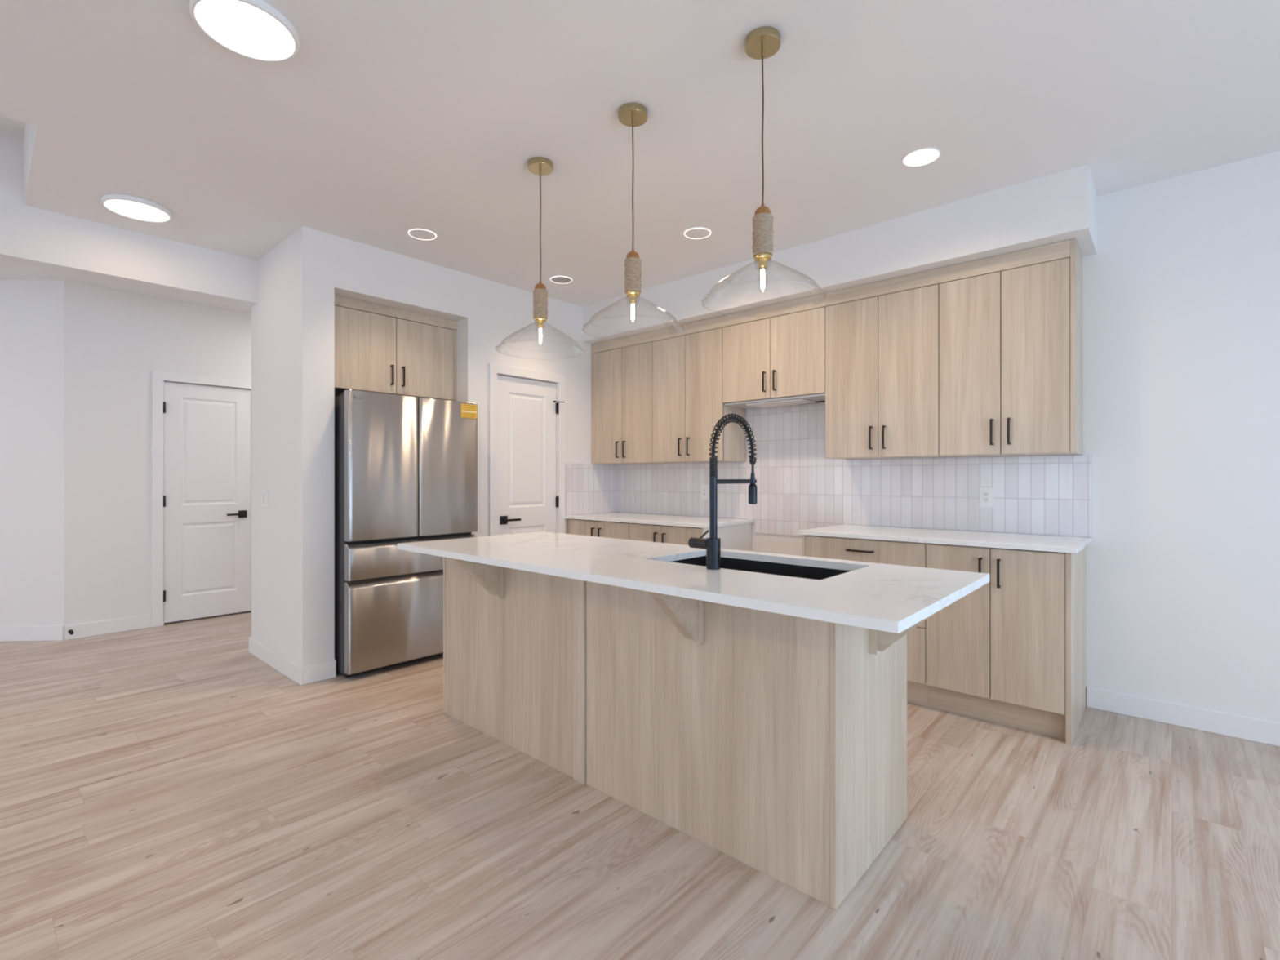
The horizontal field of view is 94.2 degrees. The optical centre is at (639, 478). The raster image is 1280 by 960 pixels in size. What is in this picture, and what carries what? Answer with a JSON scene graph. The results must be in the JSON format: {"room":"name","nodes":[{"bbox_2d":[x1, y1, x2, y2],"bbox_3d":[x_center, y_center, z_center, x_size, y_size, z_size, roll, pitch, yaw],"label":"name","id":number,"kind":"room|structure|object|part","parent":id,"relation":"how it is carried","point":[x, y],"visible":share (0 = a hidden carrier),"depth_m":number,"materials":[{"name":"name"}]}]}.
{"room":"kitchen","nodes":[
{"label":"kitchen","id":0,"kind":"room"},
{"bbox_2d":[0,279,64,626],"bbox_3d":[-4.984,-0.136,4.552,1.195,2.737,0.120,0,0,-3],"label":"wall","id":1,"kind":"structure","parent":0,"point":[32,312],"depth_m":4.51,"materials":[{"name":"white paint"}]},
{"bbox_2d":[0,626,64,641],"bbox_3d":[-4.980,1.178,4.486,1.195,0.108,0.014,0,0,-3],"label":"baseboard","id":2,"kind":"structure","parent":1,"relation":"attached to","point":[6,633],"depth_m":4.50,"materials":[{"name":"white paint"}]},
{"bbox_2d":[0,199,257,306],"bbox_3d":[-4.631,-1.358,1.997,0.141,0.294,5.798,0,0,42],"label":"wall header","id":3,"kind":"structure","parent":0,"point":[30,236],"depth_m":3.58,"materials":[{"name":"white paint"}]},
{"bbox_2d":[64,280,251,639],"bbox_3d":[-2.904,-0.136,5.195,1.552,2.737,2.972,0,0,42],"label":"wall","id":4,"kind":"structure","parent":0,"point":[114,340],"depth_m":4.75,"materials":[{"name":"white paint"}]},
{"bbox_2d":[65,613,152,639],"bbox_3d":[-3.426,1.178,5.586,0.014,0.108,2.845,0,0,42],"label":"baseboard","id":5,"kind":"structure","parent":4,"relation":"attached to","point":[122,624],"depth_m":4.71,"materials":[{"name":"white paint"}]},
{"bbox_2d":[68,629,73,635],"bbox_3d":[-4.322,1.172,4.516,0.078,0.028,0.028,0,0,42],"label":"door stop","id":6,"kind":"object","parent":5,"relation":"attached to","point":[70,632],"visible":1,"depth_m":4.50,"materials":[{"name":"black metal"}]},
{"bbox_2d":[151,370,251,626],"bbox_3d":[-3.792,0.171,5.232,0.140,2.122,0.800,0,0,42],"label":"door","id":7,"kind":"structure","parent":4,"relation":"in","point":[202,424],"depth_m":5.17,"materials":[{"name":"white paint"}]},
{"bbox_3d":[-3.791,-0.228,5.232,0.035,0.920,0.406,0,0,42],"label":"panel","id":8,"kind":"part","parent":7,"relation":"part of","materials":[{"name":"white paint"}]},
{"bbox_3d":[-3.791,0.697,5.232,0.035,0.620,0.406,0,0,42],"label":"panel","id":9,"kind":"part","parent":7,"relation":"part of","materials":[{"name":"white paint"}]},
{"bbox_3d":[-3.631,0.327,5.339,0.043,0.020,0.140,0,0,42],"label":"lever","id":10,"kind":"part","parent":7,"relation":"part of","materials":[{"name":"black metal"}]},
{"bbox_3d":[-3.610,0.327,5.401,0.010,0.066,0.066,0,0,42],"label":"handle","id":11,"kind":"part","parent":7,"relation":"part of","materials":[{"name":"black metal"}]},
{"bbox_2d":[251,226,617,666],"bbox_3d":[-1.428,-0.136,4.935,0.995,2.737,2.852,0,0,42],"label":"wall","id":12,"kind":"structure","parent":0,"point":[300,279],"depth_m":3.91,"materials":[{"name":"white paint"}]},
{"bbox_2d":[261,489,267,507],"bbox_3d":[-2.525,0.138,3.994,0.116,0.120,0.012,0,0,42],"label":"light switch","id":13,"kind":"object","parent":12,"relation":"attached to","point":[264,492],"visible":1,"depth_m":3.98,"materials":[{"name":"white plastic"}]},
{"bbox_2d":[248,636,336,685],"bbox_3d":[-1.720,1.178,4.616,1.013,0.108,2.015,0,0,42],"label":"baseboard","id":14,"kind":"structure","parent":12,"relation":"attached to","point":[307,674],"depth_m":3.66,"materials":[{"name":"white paint"}]},
{"bbox_2d":[334,294,456,400],"bbox_3d":[-1.936,-0.882,4.350,0.712,0.599,0.935,0,0,42],"label":"upper cabinet","id":15,"kind":"object","parent":12,"relation":"attached to","point":[379,348],"visible":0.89,"depth_m":4.11,"materials":[{"name":"brown wood"}]},
{"bbox_3d":[-1.856,-0.849,3.968,0.019,0.528,0.462,0,0,42],"label":"door","id":16,"kind":"part","parent":15,"relation":"part of","materials":[{"name":"brown wood"}]},
{"bbox_3d":[-1.708,-0.710,4.096,0.032,0.139,0.011,0,0,42],"label":"handle","id":17,"kind":"part","parent":15,"relation":"part of","materials":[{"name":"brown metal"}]},
{"bbox_3d":[-1.654,-0.710,4.155,0.032,0.139,0.011,0,0,42],"label":"handle","id":18,"kind":"part","parent":15,"relation":"part of","materials":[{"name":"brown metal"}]},
{"bbox_3d":[-1.552,-0.849,4.307,0.019,0.528,0.440,0,0,42],"label":"door","id":19,"kind":"part","parent":15,"relation":"part of","materials":[{"name":"brown wood"}]},
{"bbox_2d":[488,362,564,535],"bbox_3d":[-0.917,0.178,4.810,0.154,2.108,0.752,0,0,42],"label":"door","id":20,"kind":"structure","parent":12,"relation":"in","point":[526,406],"depth_m":4.79,"materials":[{"name":"white paint"}]},
{"bbox_3d":[-1.060,0.327,4.625,0.010,0.066,0.066,0,0,42],"label":"handle","id":21,"kind":"part","parent":20,"relation":"part of","materials":[{"name":"black metal"}]},
{"bbox_3d":[-1.002,0.327,4.653,0.043,0.020,0.140,0,0,42],"label":"lever","id":22,"kind":"part","parent":20,"relation":"part of","materials":[{"name":"black metal"}]},
{"bbox_3d":[-0.922,-0.223,4.814,0.035,0.910,0.366,0,0,42],"label":"panel","id":23,"kind":"part","parent":20,"relation":"part of","materials":[{"name":"white paint"}]},
{"bbox_3d":[-0.922,0.697,4.814,0.035,0.620,0.366,0,0,42],"label":"panel","id":24,"kind":"part","parent":20,"relation":"part of","materials":[{"name":"white paint"}]},
{"bbox_2d":[0,611,1279,959],"bbox_3d":[-2.145,1.282,1.652,11.400,0.100,9.000,0,0,42],"label":"floor","id":25,"kind":"structure","parent":0,"point":[167,792],"depth_m":2.04,"materials":[{"name":"brown wood"}]},
{"bbox_2d":[334,389,477,677],"bbox_3d":[-1.792,0.349,4.214,0.908,1.766,0.895,0,0,42],"label":"refrigerator","id":26,"kind":"object","parent":25,"relation":"on","point":[406,467],"visible":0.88,"depth_m":3.79,"materials":[{"name":"silver metal"}]},
{"bbox_3d":[-1.629,-0.075,3.767,0.066,0.917,0.446,0,0,42],"label":"door","id":27,"kind":"part","parent":26,"relation":"part of","materials":[{"name":"silver metal"}]},
{"bbox_3d":[-1.480,0.911,3.934,0.066,0.553,0.895,0,0,42],"label":"drawer","id":28,"kind":"part","parent":26,"relation":"part of","materials":[{"name":"silver metal"}]},
{"bbox_3d":[-1.480,0.513,3.934,0.066,0.221,0.895,0,0,42],"label":"drawer","id":29,"kind":"part","parent":26,"relation":"part of","materials":[{"name":"silver metal"}]},
{"bbox_3d":[-1.329,-0.075,4.102,0.066,0.917,0.444,0,0,42],"label":"door","id":30,"kind":"part","parent":26,"relation":"part of","materials":[{"name":"silver metal"}]},
{"bbox_2d":[566,518,629,539],"bbox_3d":[-0.162,0.788,5.063,0.738,0.888,0.662,0,0,42],"label":"base cabinet","id":31,"kind":"object","parent":25,"relation":"on","point":[615,530],"visible":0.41,"depth_m":4.81,"materials":[{"name":"beige wood"}]},
{"bbox_3d":[-0.467,0.725,4.947,0.342,0.747,0.019,0,0,42],"label":"door","id":32,"kind":"part","parent":31,"relation":"part of","materials":[{"name":"brown wood"}]},
{"bbox_3d":[-0.209,0.725,4.716,0.342,0.747,0.019,0,0,42],"label":"door","id":33,"kind":"part","parent":31,"relation":"part of","materials":[{"name":"brown wood"}]},
{"bbox_2d":[564,511,754,528],"bbox_3d":[0.114,0.330,4.821,1.472,0.026,0.658,0,0,42],"label":"countertop","id":34,"kind":"structure","parent":31,"relation":"on","point":[618,517],"depth_m":4.63,"materials":[{"name":"white stone"}]},
{"bbox_2d":[443,556,930,910],"bbox_3d":[-0.021,0.788,2.474,2.368,0.888,0.848,0,0,42],"label":"kitchen island","id":35,"kind":"object","parent":25,"relation":"on","point":[776,743],"visible":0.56,"depth_m":2.03,"materials":[{"name":"beige wood"}]},
{"bbox_3d":[-0.823,0.788,3.341,0.018,0.888,0.611,0,0,42],"label":"panel","id":36,"kind":"part","parent":35,"relation":"part of","materials":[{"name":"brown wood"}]},
{"bbox_3d":[-0.636,0.788,2.780,1.008,0.888,0.018,0,0,42],"label":"panel","id":37,"kind":"part","parent":35,"relation":"part of","materials":[{"name":"brown wood"}]},
{"bbox_2d":[397,531,990,633],"bbox_3d":[-0.007,0.330,2.423,2.343,0.026,0.884,0,0,42],"label":"island countertop","id":38,"kind":"structure","parent":35,"relation":"on","point":[886,597],"depth_m":1.90,"materials":[{"name":"white stone"}]},
{"bbox_2d":[688,413,757,569],"bbox_3d":[0.314,0.041,2.198,0.123,0.553,0.303,0,0,42],"label":"kitchen faucet","id":39,"kind":"object","parent":38,"relation":"on","point":[712,544],"visible":1,"depth_m":2.08,"materials":[{"name":"black metal"}]},
{"bbox_3d":[0.213,0.232,2.118,0.078,0.037,0.037,0,0,42],"label":"handle","id":40,"kind":"part","parent":39,"relation":"part of","materials":[{"name":"black metal"}]},
{"bbox_3d":[0.230,0.206,2.151,0.056,0.034,0.007,0,0,-44],"label":"lever","id":41,"kind":"part","parent":39,"relation":"part of","materials":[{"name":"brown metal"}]},
{"bbox_3d":[0.353,0.012,2.186,0.030,0.016,0.266,0,0,42],"label":"support arm","id":42,"kind":"part","parent":39,"relation":"part of","materials":[{"name":"black metal"}]},
{"bbox_2d":[670,555,851,579],"bbox_3d":[0.428,0.452,2.244,0.765,0.216,0.455,0,0,42],"label":"sink","id":43,"kind":"object","parent":38,"relation":"in","point":[766,567],"visible":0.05,"depth_m":2.42,"materials":[{"name":"black metal"}]},
{"bbox_3d":[0.171,0.788,2.057,1.024,0.888,0.018,0,0,42],"label":"panel","id":44,"kind":"part","parent":35,"relation":"part of","materials":[{"name":"brown wood"}]},
{"bbox_3d":[0.755,0.788,1.928,0.018,0.888,0.611,0,0,42],"label":"panel","id":45,"kind":"part","parent":35,"relation":"part of","materials":[{"name":"brown wood"}]},
{"bbox_2d":[629,523,751,551],"bbox_3d":[0.378,0.788,4.580,0.709,0.888,0.662,0,0,42],"label":"base cabinet","id":46,"kind":"object","parent":25,"relation":"on","point":[738,537],"visible":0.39,"depth_m":4.38,"materials":[{"name":"beige wood"}]},
{"bbox_3d":[0.040,0.725,4.493,0.318,0.747,0.019,0,0,42],"label":"door","id":47,"kind":"part","parent":46,"relation":"part of","materials":[{"name":"brown wood"}]},
{"bbox_3d":[0.113,0.472,4.394,0.011,0.140,0.032,0,0,42],"label":"handle","id":48,"kind":"part","parent":46,"relation":"part of","materials":[{"name":"brown metal"}]},
{"bbox_3d":[0.297,0.725,4.263,0.365,0.747,0.019,0,0,42],"label":"door","id":49,"kind":"part","parent":46,"relation":"part of","materials":[{"name":"brown wood"}]},
{"bbox_3d":[0.645,0.788,4.361,0.018,0.888,0.632,0,0,42],"label":"panel","id":50,"kind":"part","parent":46,"relation":"part of","materials":[{"name":"white plastic"}]},
{"bbox_2d":[802,534,928,706],"bbox_3d":[1.453,0.788,3.617,0.706,0.888,0.662,0,0,42],"label":"base cabinet","id":51,"kind":"object","parent":25,"relation":"on","point":[885,552],"visible":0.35,"depth_m":3.26,"materials":[{"name":"beige wood"}]},
{"bbox_3d":[1.207,0.788,3.858,0.016,0.888,0.632,0,0,42],"label":"panel","id":52,"kind":"part","parent":51,"relation":"part of","materials":[{"name":"brown wood"}]},
{"bbox_3d":[1.249,0.414,3.377,0.149,0.011,0.032,0,0,42],"label":"handle","id":53,"kind":"part","parent":51,"relation":"part of","materials":[{"name":"brown metal"}]},
{"bbox_3d":[1.266,0.427,3.395,0.686,0.151,0.019,0,0,42],"label":"drawer","id":54,"kind":"part","parent":51,"relation":"part of","materials":[{"name":"brown wood"}]},
{"bbox_3d":[1.266,0.950,3.395,0.686,0.296,0.019,0,0,42],"label":"drawer","id":55,"kind":"part","parent":51,"relation":"part of","materials":[{"name":"brown wood"}]},
{"bbox_3d":[1.266,0.652,3.395,0.686,0.292,0.019,0,0,42],"label":"drawer","id":56,"kind":"part","parent":51,"relation":"part of","materials":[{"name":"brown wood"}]},
{"bbox_2d":[799,524,1092,553],"bbox_3d":[1.698,0.330,3.404,1.370,0.026,0.658,0,0,42],"label":"countertop","id":57,"kind":"structure","parent":51,"relation":"on","point":[1034,542],"depth_m":3.22,"materials":[{"name":"white stone"}]},
{"bbox_2d":[925,543,1086,745],"bbox_3d":[1.952,0.788,3.171,0.630,0.888,0.664,0,0,42],"label":"base cabinet","id":58,"kind":"object","parent":25,"relation":"on","point":[1011,651],"visible":0.84,"depth_m":2.92,"materials":[{"name":"beige wood"}]},
{"bbox_3d":[1.636,0.725,3.065,0.298,0.747,0.019,0,0,42],"label":"door","id":59,"kind":"part","parent":58,"relation":"part of","materials":[{"name":"brown wood"}]},
{"bbox_3d":[1.702,0.468,2.972,0.011,0.140,0.032,0,0,42],"label":"handle","id":60,"kind":"part","parent":58,"relation":"part of","materials":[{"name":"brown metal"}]},
{"bbox_3d":[1.761,0.468,2.918,0.011,0.140,0.032,0,0,42],"label":"handle","id":61,"kind":"part","parent":58,"relation":"part of","materials":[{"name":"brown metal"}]},
{"bbox_3d":[1.863,0.725,2.861,0.303,0.747,0.019,0,0,42],"label":"door","id":62,"kind":"part","parent":58,"relation":"part of","materials":[{"name":"brown wood"}]},
{"bbox_3d":[2.189,0.788,2.979,0.022,0.888,0.632,0,0,42],"label":"panel","id":63,"kind":"part","parent":58,"relation":"part of","materials":[{"name":"brown wood"}]},
{"bbox_2d":[0,0,1279,313],"bbox_3d":[-2.145,-1.736,1.652,11.400,0.463,9.000,0,0,42],"label":"ceiling","id":64,"kind":"structure","parent":0,"point":[388,119],"depth_m":2.48,"materials":[{"name":"white paint"}]},
{"bbox_2d":[101,194,172,222],"bbox_3d":[-2.782,-1.491,3.291,0.302,0.027,0.302,0,0,42],"label":"recessed light","id":65,"kind":"object","parent":64,"relation":"in","point":[134,207],"visible":1,"depth_m":3.26,"materials":[{"name":"white plastic"}]},
{"bbox_2d":[189,0,299,62],"bbox_3d":[-1.301,-1.491,1.966,0.302,0.027,0.302,0,0,42],"label":"recessed light","id":66,"kind":"object","parent":64,"relation":"in","point":[254,29],"visible":1,"depth_m":1.95,"materials":[{"name":"white plastic"}]},
{"bbox_2d":[408,228,436,239],"bbox_3d":[-1.343,-1.503,3.669,0.166,0.004,0.166,0,0,42],"label":"recessed light","id":67,"kind":"object","parent":64,"relation":"in","point":[418,233],"visible":1,"depth_m":3.67,"materials":[{"name":"white plastic"}]},
{"bbox_2d":[496,156,584,355],"bbox_3d":[-0.476,-1.056,2.842,0.420,0.898,0.420,0,0,-31],"label":"pendant light","id":68,"kind":"object","parent":64,"relation":"hanging from","point":[540,166],"visible":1,"depth_m":2.82,"materials":[{"name":"gold metal"}]},
{"bbox_2d":[533,316,546,327],"bbox_3d":[-0.476,-0.743,2.842,0.059,0.041,0.059,0,0,42],"label":"socket","id":69,"kind":"object","parent":68,"relation":"attached to","point":[540,320],"depth_m":2.83,"materials":[{"name":"gold metal"}]},
{"bbox_3d":[-0.476,-0.682,2.842,0.420,0.152,0.420,0,0,42],"label":"lamp shade","id":70,"kind":"part","parent":68,"relation":"part of","materials":[{"name":"clear glass"}]},
{"bbox_3d":[-0.476,-1.189,2.842,0.009,0.522,0.006,0,0,42],"label":"cord","id":71,"kind":"part","parent":68,"relation":"part of","materials":[{"name":"brown fabric"}]},
{"bbox_2d":[550,275,572,284],"bbox_3d":[-0.597,-1.503,4.506,0.166,0.004,0.166,0,0,42],"label":"recessed light","id":72,"kind":"object","parent":64,"relation":"in","point":[557,279],"visible":1,"depth_m":4.50,"materials":[{"name":"white plastic"}]},
{"bbox_2d":[583,102,684,329],"bbox_3d":[-0.029,-1.056,2.442,0.420,0.898,0.420,0,0,25],"label":"pendant light","id":73,"kind":"object","parent":64,"relation":"hanging from","point":[629,114],"visible":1,"depth_m":2.42,"materials":[{"name":"gold"}]},
{"bbox_2d":[626,290,639,302],"bbox_3d":[-0.029,-0.743,2.442,0.059,0.041,0.059,0,0,42],"label":"socket","id":74,"kind":"object","parent":73,"relation":"attached to","point":[633,295],"depth_m":2.43,"materials":[{"name":"gold metal"}]},
{"bbox_3d":[-0.029,-1.189,2.442,0.009,0.522,0.006,0,0,42],"label":"cord","id":75,"kind":"part","parent":73,"relation":"part of","materials":[{"name":"brown fabric"}]},
{"bbox_3d":[-0.029,-0.682,2.442,0.420,0.152,0.420,0,0,42],"label":"lamp shade","id":76,"kind":"part","parent":73,"relation":"part of","materials":[{"name":"clear glass"}]},
{"bbox_2d":[684,227,711,239],"bbox_3d":[0.354,-1.503,3.652,0.166,0.004,0.166,0,0,42],"label":"recessed light","id":77,"kind":"object","parent":64,"relation":"in","point":[694,233],"visible":1,"depth_m":3.64,"materials":[{"name":"white plastic"}]},
{"bbox_2d":[702,26,826,311],"bbox_3d":[0.421,-1.056,2.039,0.420,0.898,0.420,0,0,25],"label":"pendant light","id":78,"kind":"object","parent":64,"relation":"hanging from","point":[762,42],"visible":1,"depth_m":2.02,"materials":[{"name":"gold"}]},
{"bbox_2d":[754,253,771,268],"bbox_3d":[0.421,-0.743,2.039,0.059,0.041,0.059,0,0,42],"label":"socket","id":79,"kind":"object","parent":78,"relation":"attached to","point":[762,259],"depth_m":2.02,"materials":[{"name":"gold metal"}]},
{"bbox_3d":[0.421,-1.189,2.039,0.009,0.522,0.006,0,0,42],"label":"cord","id":80,"kind":"part","parent":78,"relation":"part of","materials":[{"name":"brown fabric"}]},
{"bbox_3d":[0.421,-0.682,2.039,0.420,0.152,0.420,0,0,42],"label":"lamp shade","id":81,"kind":"part","parent":78,"relation":"part of","materials":[{"name":"clear glass"}]},
{"bbox_2d":[902,146,941,167],"bbox_3d":[1.318,-1.503,2.786,0.166,0.004,0.166,0,0,42],"label":"recessed light","id":82,"kind":"object","parent":64,"relation":"in","point":[923,156],"visible":1,"depth_m":2.78,"materials":[{"name":"white plastic"}]},
{"bbox_2d":[582,164,1097,343],"bbox_3d":[0.966,-1.352,4.203,3.569,0.305,0.443,0,0,42],"label":"wall","id":83,"kind":"structure","parent":0,"point":[1062,206],"depth_m":3.50,"materials":[{"name":"white paint"}]},
{"bbox_2d":[617,151,1279,722],"bbox_3d":[2.344,-0.136,3.361,6.990,2.737,0.160,0,0,42],"label":"wall","id":84,"kind":"structure","parent":0,"point":[1181,286],"depth_m":3.03,"materials":[{"name":"white paint"}]},
{"bbox_2d":[591,342,668,464],"bbox_3d":[-0.071,-0.628,5.176,0.724,1.002,0.354,0,0,42],"label":"upper cabinet","id":85,"kind":"object","parent":84,"relation":"attached to","point":[622,378],"visible":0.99,"depth_m":5.05,"materials":[{"name":"brown wood"}]},
{"bbox_3d":[-0.275,-0.619,5.177,0.335,0.979,0.019,0,0,42],"label":"door","id":86,"kind":"part","parent":85,"relation":"part of","materials":[{"name":"brown wood"}]},
{"bbox_3d":[-0.195,-0.244,5.072,0.011,0.140,0.032,0,0,42],"label":"handle","id":87,"kind":"part","parent":85,"relation":"part of","materials":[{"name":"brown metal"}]},
{"bbox_3d":[-0.136,-0.244,5.018,0.011,0.140,0.032,0,0,42],"label":"handle","id":88,"kind":"part","parent":85,"relation":"part of","materials":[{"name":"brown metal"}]},
{"bbox_3d":[-0.020,-0.619,4.949,0.341,0.979,0.019,0,0,42],"label":"door","id":89,"kind":"part","parent":85,"relation":"part of","materials":[{"name":"brown wood"}]},
{"bbox_2d":[591,240,1070,353],"bbox_3d":[0.867,-1.155,4.153,3.486,0.086,0.019,0,0,42],"label":"cabinet filler","id":90,"kind":"object","parent":85,"relation":"on","point":[1060,250],"visible":1,"depth_m":3.68,"materials":[{"name":"brown wood"}]},
{"bbox_2d":[653,327,745,462],"bbox_3d":[0.451,-0.629,4.710,0.674,1.001,0.354,0,0,42],"label":"upper cabinet","id":91,"kind":"object","parent":84,"relation":"attached to","point":[688,404],"visible":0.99,"depth_m":4.58,"materials":[{"name":"brown wood"}]},
{"bbox_3d":[0.232,-0.619,4.723,0.327,0.979,0.019,0,0,42],"label":"door","id":92,"kind":"part","parent":91,"relation":"part of","materials":[{"name":"brown wood"}]},
{"bbox_3d":[0.308,-0.244,4.621,0.011,0.140,0.032,0,0,42],"label":"handle","id":93,"kind":"part","parent":91,"relation":"part of","materials":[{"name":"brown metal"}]},
{"bbox_3d":[0.368,-0.244,4.567,0.011,0.140,0.032,0,0,42],"label":"handle","id":94,"kind":"part","parent":91,"relation":"part of","materials":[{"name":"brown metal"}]},
{"bbox_3d":[0.483,-0.619,4.498,0.340,0.979,0.019,0,0,42],"label":"door","id":95,"kind":"part","parent":91,"relation":"part of","materials":[{"name":"brown wood"}]},
{"bbox_2d":[701,484,708,499],"bbox_3d":[0.531,0.114,4.870,0.076,0.122,0.008,0,0,42],"label":"wall outlet","id":96,"kind":"object","parent":84,"relation":"attached to","point":[704,488],"visible":1,"depth_m":4.87,"materials":[{"name":"white plastic"}]},
{"bbox_2d":[702,488,706,496],"bbox_3d":[0.530,0.114,4.868,0.034,0.068,0.004,0,0,42],"label":"receptacle","id":97,"kind":"object","parent":96,"relation":"attached to","point":[704,489],"depth_m":4.87,"materials":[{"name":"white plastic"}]},
{"bbox_2d":[722,306,825,403],"bbox_3d":[0.998,-0.842,4.220,0.794,0.576,0.354,0,0,42],"label":"upper cabinet","id":98,"kind":"object","parent":84,"relation":"attached to","point":[784,356],"visible":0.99,"depth_m":4.09,"materials":[{"name":"brown wood"}]},
{"bbox_3d":[0.759,-0.832,4.251,0.393,0.554,0.019,0,0,42],"label":"door","id":99,"kind":"part","parent":98,"relation":"part of","materials":[{"name":"brown wood"}]},
{"bbox_3d":[0.861,-0.670,4.127,0.011,0.140,0.032,0,0,42],"label":"handle","id":100,"kind":"part","parent":98,"relation":"part of","materials":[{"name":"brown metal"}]},
{"bbox_3d":[0.920,-0.670,4.073,0.011,0.140,0.032,0,0,42],"label":"handle","id":101,"kind":"part","parent":98,"relation":"part of","materials":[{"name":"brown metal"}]},
{"bbox_3d":[1.056,-0.832,3.986,0.394,0.554,0.019,0,0,42],"label":"door","id":102,"kind":"part","parent":98,"relation":"part of","materials":[{"name":"brown wood"}]},
{"bbox_2d":[724,393,825,408],"bbox_3d":[1.016,-0.540,4.240,0.787,0.024,0.297,0,0,42],"label":"range hood","id":103,"kind":"object","parent":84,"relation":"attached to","point":[813,398],"visible":0.87,"depth_m":4.17,"materials":[{"name":"grey metal"}]},
{"bbox_2d":[825,284,950,459],"bbox_3d":[1.548,-0.629,3.727,0.680,1.001,0.354,0,0,42],"label":"upper cabinet","id":104,"kind":"object","parent":84,"relation":"attached to","point":[882,352],"visible":1,"depth_m":3.60,"materials":[{"name":"brown wood"}]},
{"bbox_3d":[1.330,-0.619,3.740,0.335,0.979,0.019,0,0,42],"label":"door","id":105,"kind":"part","parent":104,"relation":"part of","materials":[{"name":"brown wood"}]},
{"bbox_3d":[1.410,-0.247,3.635,0.011,0.140,0.032,0,0,42],"label":"handle","id":106,"kind":"part","parent":104,"relation":"part of","materials":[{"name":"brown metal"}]},
{"bbox_3d":[1.469,-0.247,3.582,0.011,0.140,0.032,0,0,42],"label":"handle","id":107,"kind":"part","parent":104,"relation":"part of","materials":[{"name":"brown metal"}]},
{"bbox_3d":[1.584,-0.619,3.513,0.338,0.979,0.019,0,0,42],"label":"door","id":108,"kind":"part","parent":104,"relation":"part of","materials":[{"name":"brown wood"}]},
{"bbox_2d":[978,486,993,507],"bbox_3d":[2.046,0.113,3.514,0.076,0.122,0.008,0,0,42],"label":"wall outlet","id":109,"kind":"object","parent":84,"relation":"attached to","point":[985,493],"visible":1,"depth_m":3.51,"materials":[{"name":"white plastic"}]},
{"bbox_2d":[982,491,989,502],"bbox_3d":[2.045,0.113,3.512,0.034,0.068,0.004,0,0,42],"label":"receptacle","id":110,"kind":"object","parent":109,"relation":"attached to","point":[985,494],"depth_m":3.51,"materials":[{"name":"white plastic"}]},
{"bbox_2d":[938,238,1083,457],"bbox_3d":[2.041,-0.663,3.293,0.632,1.071,0.364,0,0,42],"label":"upper cabinet","id":111,"kind":"object","parent":84,"relation":"attached to","point":[1011,341],"visible":1,"depth_m":3.15,"materials":[{"name":"brown wood"}]},
{"bbox_3d":[1.826,-0.619,3.296,0.304,0.979,0.019,0,0,42],"label":"door","id":112,"kind":"part","parent":111,"relation":"part of","materials":[{"name":"brown wood"}]},
{"bbox_3d":[1.894,-0.249,3.201,0.011,0.140,0.032,0,0,42],"label":"handle","id":113,"kind":"part","parent":111,"relation":"part of","materials":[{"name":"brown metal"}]},
{"bbox_3d":[1.954,-0.249,3.148,0.011,0.140,0.032,0,0,42],"label":"handle","id":114,"kind":"part","parent":111,"relation":"part of","materials":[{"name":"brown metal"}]},
{"bbox_3d":[2.054,-0.619,3.092,0.300,0.979,0.019,0,0,42],"label":"door","id":115,"kind":"part","parent":111,"relation":"part of","materials":[{"name":"brown wood"}]},
{"bbox_3d":[2.279,-0.663,3.100,0.021,1.071,0.333,0,0,42],"label":"panel","id":116,"kind":"part","parent":111,"relation":"part of","materials":[{"name":"brown wood"}]},
{"bbox_2d":[1086,686,1279,746],"bbox_3d":[3.316,1.178,2.387,2.443,0.108,0.014,0,0,42],"label":"baseboard","id":117,"kind":"structure","parent":84,"relation":"attached to","point":[1260,731],"depth_m":2.93,"materials":[{"name":"white paint"}]}
]}

